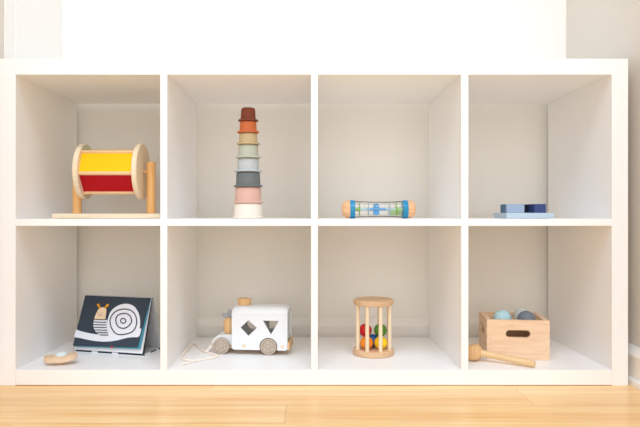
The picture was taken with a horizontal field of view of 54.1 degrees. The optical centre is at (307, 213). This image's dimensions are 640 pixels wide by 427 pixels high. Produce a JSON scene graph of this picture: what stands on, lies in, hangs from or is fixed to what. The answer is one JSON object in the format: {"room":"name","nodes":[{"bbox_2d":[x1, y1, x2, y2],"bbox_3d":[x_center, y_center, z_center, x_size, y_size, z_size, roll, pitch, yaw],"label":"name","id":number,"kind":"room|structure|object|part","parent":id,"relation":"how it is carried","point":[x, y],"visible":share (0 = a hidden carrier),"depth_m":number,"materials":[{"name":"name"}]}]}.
{"room":"children's room","nodes":[
{"label":"children's room","id":0,"kind":"room"},
{"bbox_2d":[0,0,3,58],"bbox_3d":[-1.672,-0.897,1.363,1.856,2.600,1.032,0,0,0],"label":"wall","id":1,"kind":"structure","parent":0,"point":[1,1],"depth_m":1.52,"materials":[{"name":"beige paint"}]},
{"bbox_2d":[4,0,14,58],"bbox_3d":[-0.742,-0.897,1.558,0.003,2.600,0.052,0,0,0],"label":"trim","id":2,"kind":"structure","parent":1,"relation":"attached to","point":[9,5],"depth_m":1.56,"materials":[{"name":"white paint"}]},
{"bbox_2d":[15,0,61,58],"bbox_3d":[-0.741,-0.897,1.731,0.006,2.600,0.296,0,0,0],"label":"trim","id":3,"kind":"structure","parent":1,"relation":"attached to","point":[38,23],"depth_m":1.72,"materials":[{"name":"white paint"}]},
{"bbox_2d":[62,0,565,317],"bbox_3d":[0.000,-0.897,1.929,1.800,2.600,0.100,0,0,0],"label":"wall","id":4,"kind":"structure","parent":0,"point":[367,152],"depth_m":1.88,"materials":[{"name":"white paint"}]},
{"bbox_2d":[77,318,547,336],"bbox_3d":[0.011,0.358,1.871,1.494,0.090,0.016,0,0,0],"label":"baseboard","id":5,"kind":"structure","parent":4,"relation":"attached to","point":[206,327],"depth_m":1.87,"materials":[{"name":"white paint"}]},
{"bbox_2d":[0,384,639,426],"bbox_3d":[0.000,0.418,-0.083,5.200,0.030,4.100,0,0,0],"label":"floor","id":6,"kind":"structure","parent":0,"point":[20,405],"depth_m":1.30,"materials":[{"name":"brown wood"}]},
{"bbox_2d":[0,59,627,385],"bbox_3d":[0.014,0.020,1.662,1.471,0.765,0.390,0,0,0],"label":"shelving unit","id":7,"kind":"object","parent":6,"relation":"on","point":[586,99],"visible":0.92,"depth_m":1.51,"materials":[{"name":"white wood"}]},
{"bbox_3d":[-0.703,0.020,1.662,0.037,0.765,0.390,0,0,0],"label":"panel","id":8,"kind":"part","parent":7,"relation":"part of","materials":[{"name":"white wood"}]},
{"bbox_2d":[44,351,77,363],"bbox_3d":[-0.602,0.351,1.525,0.078,0.029,0.044,0,0,-10],"label":"wooden teether","id":9,"kind":"object","parent":7,"relation":"on","point":[62,357],"visible":1,"depth_m":1.51,"materials":[{"name":"brown wood"}]},
{"bbox_3d":[-0.601,0.342,1.528,0.029,0.011,0.029,0,0,-10],"label":"knob","id":10,"kind":"part","parent":9,"relation":"part of","materials":[{"name":"white paint"}]},
{"bbox_2d":[52,144,159,217],"bbox_3d":[-0.506,-0.084,1.620,0.271,0.192,0.143,0,0,0],"label":"drum","id":11,"kind":"object","parent":7,"relation":"on","point":[94,171],"visible":0.98,"depth_m":1.57,"materials":[{"name":"wood"},{"name":"red paint"},{"name":"yellow paint"}]},
{"bbox_3d":[-0.597,-0.066,1.620,0.022,0.133,0.022,0,0,0],"label":"post","id":12,"kind":"part","parent":11,"relation":"part of","materials":[{"name":"brown wood"}]},
{"bbox_3d":[-0.504,-0.100,1.561,0.135,0.009,0.009,0,0,0],"label":"rod","id":13,"kind":"part","parent":11,"relation":"part of","materials":[{"name":"beige wood"}]},
{"bbox_3d":[-0.504,-0.128,1.572,0.133,0.049,0.022,0,0,0],"label":"panel","id":14,"kind":"part","parent":11,"relation":"part of","materials":[{"name":"yellow paint"}]},
{"bbox_3d":[-0.504,-0.077,1.579,0.133,0.042,0.034,0,0,0],"label":"panel","id":15,"kind":"part","parent":11,"relation":"part of","materials":[{"name":"red paint"}]},
{"bbox_3d":[-0.504,-0.155,1.583,0.135,0.009,0.009,0,0,0],"label":"rod","id":16,"kind":"part","parent":11,"relation":"part of","materials":[{"name":"beige wood"}]},
{"bbox_3d":[-0.504,-0.053,1.598,0.135,0.009,0.009,0,0,0],"label":"rod","id":17,"kind":"part","parent":11,"relation":"part of","materials":[{"name":"beige wood"}]},
{"bbox_3d":[-0.504,-0.164,1.642,0.135,0.009,0.009,0,0,0],"label":"rod","id":18,"kind":"part","parent":11,"relation":"part of","materials":[{"name":"beige wood"}]},
{"bbox_3d":[-0.406,-0.066,1.620,0.022,0.133,0.022,0,0,0],"label":"post","id":19,"kind":"part","parent":11,"relation":"part of","materials":[{"name":"brown wood"}]},
{"bbox_2d":[73,295,159,356],"bbox_3d":[-0.506,0.293,1.669,0.204,0.146,0.105,0,0,15],"label":"book","id":20,"kind":"object","parent":7,"relation":"on","point":[107,324],"visible":0.99,"depth_m":1.64,"materials":[{"name":"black paper"}]},
{"bbox_2d":[74,304,140,341],"bbox_3d":[-0.520,0.285,1.643,0.191,0.095,0.037,0,0,15],"label":"picture","id":21,"kind":"object","parent":20,"relation":"on","point":[97,322],"depth_m":1.64,"materials":[{"name":"white paper"}]},
{"bbox_3d":[-0.504,0.363,1.673,0.200,0.006,0.092,0,0,15],"label":"board","id":22,"kind":"part","parent":20,"relation":"part of","materials":[{"name":"white fabric"}]},
{"bbox_2d":[181,303,292,364],"bbox_3d":[-0.191,0.304,1.618,0.286,0.124,0.245,0,0,6],"label":"van","id":23,"kind":"object","parent":7,"relation":"on","point":[243,337],"visible":0.98,"depth_m":1.62,"materials":[{"name":"white paint"}]},
{"bbox_3d":[-0.282,0.349,1.634,0.094,0.033,0.247,0,0,-10],"label":"pull cord","id":24,"kind":"part","parent":23,"relation":"part of","materials":[{"name":"fabric"}]},
{"bbox_2d":[222,309,231,333],"bbox_3d":[-0.210,0.285,1.662,0.028,0.066,0.028,0,0,38],"label":"peg","id":25,"kind":"object","parent":23,"relation":"on","point":[228,321],"visible":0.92,"depth_m":1.65,"materials":[{"name":"wood"}]},
{"bbox_2d":[238,297,250,305],"bbox_3d":[-0.169,0.234,1.667,0.035,0.018,0.035,0,0,6],"label":"wooden block","id":26,"kind":"object","parent":23,"relation":"on","point":[243,301],"visible":1,"depth_m":1.65,"materials":[{"name":"beige wood"}]},
{"bbox_3d":[-0.055,0.303,1.657,0.005,0.097,0.074,0,0,6],"label":"panel","id":27,"kind":"part","parent":23,"relation":"part of","materials":[{"name":"white wood"}]},
{"bbox_2d":[233,203,263,217],"bbox_3d":[-0.151,-0.007,1.587,0.078,0.038,0.078,0,0,0],"label":"cup","id":28,"kind":"object","parent":7,"relation":"on","point":[241,210],"visible":0.96,"depth_m":1.56,"materials":[{"name":"beige plastic"}]},
{"bbox_2d":[233,187,262,202],"bbox_3d":[-0.151,-0.047,1.587,0.075,0.040,0.075,0,0,0],"label":"cup","id":29,"kind":"object","parent":28,"relation":"on","point":[242,194],"visible":0.92,"depth_m":1.56,"materials":[{"name":"pink plastic"}]},
{"bbox_2d":[234,171,261,186],"bbox_3d":[-0.151,-0.086,1.587,0.072,0.038,0.072,0,0,0],"label":"cup","id":30,"kind":"object","parent":29,"relation":"on","point":[247,178],"visible":0.93,"depth_m":1.56,"materials":[{"name":"grey plastic"}]},
{"bbox_2d":[235,158,261,172],"bbox_3d":[-0.151,-0.122,1.587,0.068,0.035,0.068,0,0,0],"label":"cup","id":31,"kind":"object","parent":30,"relation":"on","point":[244,164],"visible":0.88,"depth_m":1.56,"materials":[{"name":"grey plastic"}]},
{"bbox_2d":[235,144,260,158],"bbox_3d":[-0.151,-0.157,1.587,0.064,0.034,0.064,0,0,0],"label":"cup","id":32,"kind":"object","parent":31,"relation":"on","point":[244,150],"visible":0.94,"depth_m":1.56,"materials":[{"name":"green plastic"}]},
{"bbox_2d":[236,132,259,144],"bbox_3d":[-0.151,-0.189,1.587,0.059,0.030,0.059,0,0,0],"label":"cup","id":33,"kind":"object","parent":32,"relation":"on","point":[245,137],"visible":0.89,"depth_m":1.57,"materials":[{"name":"beige plastic"}]},
{"bbox_2d":[237,121,258,133],"bbox_3d":[-0.151,-0.218,1.587,0.056,0.030,0.056,0,0,0],"label":"cup","id":34,"kind":"object","parent":33,"relation":"on","point":[245,126],"visible":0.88,"depth_m":1.57,"materials":[{"name":"orange plastic"}]},
{"bbox_2d":[238,107,257,121],"bbox_3d":[-0.151,-0.250,1.587,0.050,0.034,0.050,0,0,0],"label":"cup","id":35,"kind":"object","parent":34,"relation":"on","point":[247,113],"visible":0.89,"depth_m":1.57,"materials":[{"name":"brown plastic"}]},
{"bbox_3d":[0.013,-0.344,1.662,1.395,0.037,0.389,0,0,0],"label":"panel","id":36,"kind":"part","parent":7,"relation":"part of","materials":[{"name":"white wood"}]},
{"bbox_3d":[0.013,0.384,1.662,1.395,0.035,0.389,0,0,0],"label":"panel","id":37,"kind":"part","parent":7,"relation":"part of","materials":[{"name":"white wood"}]},
{"bbox_2d":[353,296,393,357],"bbox_3d":[0.171,0.294,1.634,0.107,0.143,0.107,0,0,0],"label":"cylinder rattle","id":38,"kind":"object","parent":7,"relation":"on","point":[371,301],"visible":0.98,"depth_m":1.60,"materials":[{"name":"brown wood"}]},
{"bbox_2d":[360,337,372,348],"bbox_3d":[0.152,0.334,1.622,0.034,0.034,0.034,0,0,0],"label":"ball","id":39,"kind":"object","parent":38,"relation":"in","point":[362,342],"visible":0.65,"depth_m":1.61,"materials":[{"name":"orange paint"}]},
{"bbox_2d":[360,324,371,336],"bbox_3d":[0.150,0.305,1.638,0.034,0.034,0.034,0,0,0],"label":"ball","id":40,"kind":"object","parent":39,"relation":"on","point":[362,327],"visible":0.55,"depth_m":1.63,"materials":[{"name":"red paint"}]},
{"bbox_2d":[369,334,377,346],"bbox_3d":[0.171,0.334,1.653,0.034,0.034,0.034,0,0,0],"label":"ball","id":41,"kind":"object","parent":38,"relation":"in","point":[373,336],"visible":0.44,"depth_m":1.64,"materials":[{"name":"blue paint"}]},
{"bbox_2d":[374,337,386,348],"bbox_3d":[0.188,0.334,1.622,0.034,0.034,0.034,0,0,0],"label":"ball","id":42,"kind":"object","parent":38,"relation":"in","point":[384,338],"visible":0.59,"depth_m":1.61,"materials":[{"name":"yellow paint"}]},
{"bbox_2d":[374,324,386,335],"bbox_3d":[0.189,0.305,1.638,0.034,0.034,0.034,0,0,0],"label":"ball","id":43,"kind":"object","parent":42,"relation":"on","point":[376,326],"visible":0.49,"depth_m":1.63,"materials":[{"name":"green paint"}]},
{"bbox_2d":[342,200,415,218],"bbox_3d":[0.170,-0.010,1.513,0.178,0.044,0.044,0,0,0],"label":"rainmaker","id":44,"kind":"object","parent":7,"relation":"on","point":[407,209],"visible":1,"depth_m":1.50,"materials":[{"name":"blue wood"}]},
{"bbox_2d":[468,344,535,367],"bbox_3d":[0.468,0.345,1.530,0.166,0.040,0.043,0,0,31],"label":"mallet","id":45,"kind":"object","parent":7,"relation":"on","point":[475,351],"visible":0.91,"depth_m":1.53,"materials":[{"name":"brown wood"}]},
{"bbox_3d":[0.481,0.351,1.522,0.134,0.019,0.019,6,3,31],"label":"handle","id":46,"kind":"part","parent":45,"relation":"part of","materials":[{"name":"brown wood"}]},
{"bbox_2d":[479,312,549,359],"bbox_3d":[0.534,0.317,1.637,0.152,0.098,0.134,0,0,7],"label":"wooden crate","id":47,"kind":"object","parent":7,"relation":"on","point":[526,339],"visible":0.88,"depth_m":1.57,"materials":[{"name":"brown wood"}]},
{"bbox_2d":[493,310,511,319],"bbox_3d":[0.503,0.273,1.623,0.046,0.046,0.046,0,0,0],"label":"ball","id":48,"kind":"object","parent":47,"relation":"on","point":[501,314],"visible":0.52,"depth_m":1.61,"materials":[{"name":"teal paint"}]},
{"bbox_2d":[513,307,528,319],"bbox_3d":[0.568,0.273,1.662,0.046,0.046,0.046,0,0,0],"label":"ball","id":49,"kind":"object","parent":47,"relation":"on","point":[517,311],"visible":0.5,"depth_m":1.65,"materials":[{"name":"white paint"}]},
{"bbox_2d":[517,311,535,319],"bbox_3d":[0.559,0.273,1.607,0.046,0.046,0.046,0,0,0],"label":"ball","id":50,"kind":"object","parent":47,"relation":"on","point":[524,315],"visible":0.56,"depth_m":1.59,"materials":[{"name":"grey stone"}]},
{"bbox_2d":[494,213,553,217],"bbox_3d":[0.556,0.005,1.624,0.118,0.014,0.110,0,0,0],"label":"tray","id":51,"kind":"object","parent":7,"relation":"on","point":[496,215],"visible":0.92,"depth_m":1.57,"materials":[{"name":"blue wood"}]},
{"bbox_2d":[500,204,505,212],"bbox_3d":[0.522,-0.013,1.615,0.036,0.022,0.057,0,0,0],"label":"wooden block","id":52,"kind":"object","parent":51,"relation":"on","point":[502,206],"visible":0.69,"depth_m":1.62,"materials":[{"name":"blue wood"}]},
{"bbox_2d":[506,204,523,212],"bbox_3d":[0.520,-0.013,1.577,0.044,0.022,0.012,0,0,0],"label":"wooden block","id":53,"kind":"object","parent":51,"relation":"on","point":[510,208],"visible":1,"depth_m":1.57,"materials":[{"name":"blue wood"}]},
{"bbox_2d":[524,204,527,212],"bbox_3d":[0.578,-0.013,1.645,0.060,0.022,0.043,0,0,0],"label":"wooden block","id":54,"kind":"object","parent":51,"relation":"on","point":[525,205],"visible":0.04,"depth_m":1.62,"materials":[{"name":"blue"}]},
{"bbox_2d":[528,204,545,212],"bbox_3d":[0.582,-0.013,1.594,0.030,0.022,0.046,0,0,0],"label":"wooden block","id":55,"kind":"object","parent":51,"relation":"on","point":[532,208],"visible":1,"depth_m":1.57,"materials":[{"name":"blue wood"}]},
{"bbox_3d":[0.730,0.020,1.662,0.038,0.765,0.390,0,0,0],"label":"panel","id":56,"kind":"part","parent":7,"relation":"part of","materials":[{"name":"white wood"}]},
{"bbox_2d":[566,0,639,347],"bbox_3d":[1.687,-0.897,1.363,1.826,2.600,1.032,0,0,0],"label":"wall","id":57,"kind":"structure","parent":0,"point":[595,29],"depth_m":1.51,"materials":[{"name":"beige paint"}]},
{"bbox_2d":[628,343,639,389],"bbox_3d":[0.766,0.358,1.363,0.016,0.090,1.032,0,0,0],"label":"baseboard","id":58,"kind":"structure","parent":57,"relation":"attached to","point":[633,351],"depth_m":1.47,"materials":[{"name":"white paint"}]}
]}

